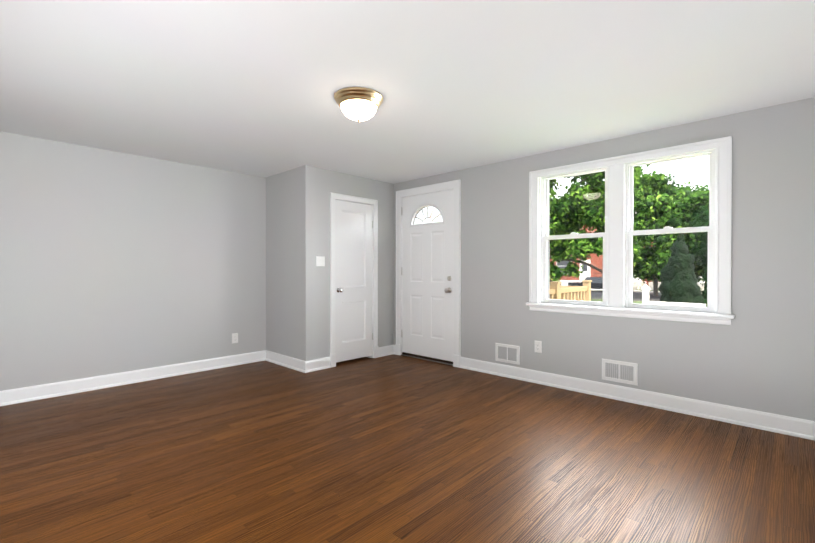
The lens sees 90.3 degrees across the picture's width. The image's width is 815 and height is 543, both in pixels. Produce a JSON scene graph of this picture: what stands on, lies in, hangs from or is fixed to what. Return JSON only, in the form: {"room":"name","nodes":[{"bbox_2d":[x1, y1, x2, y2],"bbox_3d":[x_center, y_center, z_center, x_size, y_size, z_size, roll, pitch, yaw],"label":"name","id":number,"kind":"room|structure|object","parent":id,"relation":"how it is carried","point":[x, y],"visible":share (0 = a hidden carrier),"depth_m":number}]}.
{"room":"empty living room","nodes":[
{"label":"empty living room","id":0,"kind":"room"},
{"bbox_2d":[0,131,265,390],"bbox_3d":[-2.429,-0.030,4.473,0.250,2.250,4.396,0,0,43],"label":"wall","id":1,"kind":"structure","parent":0,"point":[112,262],"depth_m":3.92},
{"bbox_2d":[0,350,263,405],"bbox_3d":[-2.693,1.037,3.999,0.028,0.120,2.776,0,0,43],"label":"baseboard","id":2,"kind":"structure","parent":1,"relation":"attached to","point":[31,393],"depth_m":3.90},
{"bbox_2d":[232,333,237,343],"bbox_3d":[-2.012,0.779,4.731,0.008,0.117,0.073,0,0,43],"label":"electrical outlet","id":3,"kind":"object","parent":1,"relation":"attached to","point":[234,337],"visible":1,"depth_m":4.73},
{"bbox_2d":[266,167,299,358],"bbox_3d":[-1.429,-0.032,4.784,0.775,2.250,0.110,0,0,43],"label":"wall","id":4,"kind":"structure","parent":0,"point":[282,263],"depth_m":4.72},
{"bbox_2d":[264,350,307,372],"bbox_3d":[-1.406,1.034,4.673,0.855,0.120,0.028,0,0,43],"label":"baseboard","id":5,"kind":"structure","parent":4,"relation":"attached to","point":[283,360],"depth_m":4.65},
{"bbox_2d":[300,165,393,360],"bbox_3d":[-0.685,-0.032,4.927,0.110,2.251,1.340,0,0,43],"label":"wall","id":6,"kind":"structure","parent":0,"point":[318,186],"depth_m":4.58},
{"bbox_2d":[308,357,330,371],"bbox_3d":[-0.985,1.034,4.516,0.028,0.120,0.294,0,0,43],"label":"baseboard","id":7,"kind":"structure","parent":6,"relation":"attached to","point":[322,363],"depth_m":4.51},
{"bbox_2d":[316,256,324,266],"bbox_3d":[-0.969,-0.114,4.534,0.017,0.116,0.116,0,0,43],"label":"switch plate","id":8,"kind":"object","parent":6,"relation":"attached to","point":[320,261],"visible":1,"depth_m":4.53},
{"bbox_2d":[335,200,372,362],"bbox_3d":[-0.628,0.112,4.889,0.108,1.890,0.585,0,0,43],"label":"closet door","id":9,"kind":"structure","parent":6,"relation":"in","point":[353,280],"depth_m":4.90},
{"bbox_2d":[330,192,378,366],"bbox_3d":[-0.669,0.095,4.923,0.142,1.995,0.730,0,0,43],"label":"door frame","id":10,"kind":"structure","parent":6,"relation":"attached to","point":[374,204],"depth_m":4.92},
{"bbox_2d":[379,345,394,356],"bbox_3d":[-0.270,1.030,5.260,0.043,0.120,0.294,0,0,43],"label":"baseboard","id":11,"kind":"structure","parent":6,"relation":"attached to","point":[385,350],"depth_m":5.27},
{"bbox_2d":[0,354,814,542],"bbox_3d":[-0.366,1.105,2.617,5.808,0.001,4.526,0,0,43],"label":"floor","id":12,"kind":"structure","parent":0,"point":[393,448],"depth_m":2.31},
{"bbox_2d":[0,0,814,183],"bbox_3d":[-0.325,-1.220,2.647,5.808,0.150,4.646,0,0,43],"label":"ceiling","id":13,"kind":"structure","parent":0,"point":[250,87],"depth_m":2.35},
{"bbox_2d":[334,87,382,121],"bbox_3d":[-0.321,-1.063,2.671,0.322,0.164,0.322,0,0,43],"label":"ceiling light","id":14,"kind":"object","parent":13,"relation":"attached to","point":[358,104],"visible":1,"depth_m":2.58},
{"bbox_2d":[394,97,814,420],"bbox_3d":[1.186,-0.029,4.250,5.808,2.251,0.250,0,0,43],"label":"wall","id":15,"kind":"structure","parent":0,"point":[758,354],"depth_m":3.08},
{"bbox_2d":[401,189,453,361],"bbox_3d":[0.224,0.047,4.973,0.846,2.000,0.119,0,0,43],"label":"front door","id":16,"kind":"structure","parent":15,"relation":"in","point":[427,274],"depth_m":4.96},
{"bbox_2d":[395,179,460,367],"bbox_3d":[0.270,0.022,5.015,1.034,2.142,0.162,0,0,43],"label":"door frame","id":17,"kind":"structure","parent":15,"relation":"attached to","point":[455,185],"depth_m":4.80},
{"bbox_2d":[495,343,519,364],"bbox_3d":[1.044,0.855,4.227,0.282,0.192,0.046,0,0,43],"label":"air vent","id":18,"kind":"object","parent":15,"relation":"in","point":[517,361],"visible":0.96,"depth_m":4.21},
{"bbox_2d":[535,340,541,352],"bbox_3d":[1.282,0.741,3.986,0.073,0.117,0.008,0,0,43],"label":"electrical outlet","id":19,"kind":"object","parent":15,"relation":"attached to","point":[538,346],"visible":1,"depth_m":3.98},
{"bbox_2d":[602,358,637,385],"bbox_3d":[1.825,0.860,3.488,0.284,0.186,0.046,0,0,43],"label":"air vent","id":20,"kind":"object","parent":15,"relation":"in","point":[635,374],"visible":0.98,"depth_m":3.48},
{"bbox_2d":[526,136,734,324],"bbox_3d":[1.821,-0.298,3.526,1.614,1.373,0.189,0,0,43],"label":"window","id":21,"kind":"structure","parent":15,"relation":"in","point":[638,235],"depth_m":3.44},
{"bbox_2d":[460,357,814,440],"bbox_3d":[1.795,1.040,3.489,3.307,0.120,0.028,0,0,43],"label":"baseboard","id":22,"kind":"structure","parent":15,"relation":"attached to","point":[788,425],"depth_m":3.25}
]}

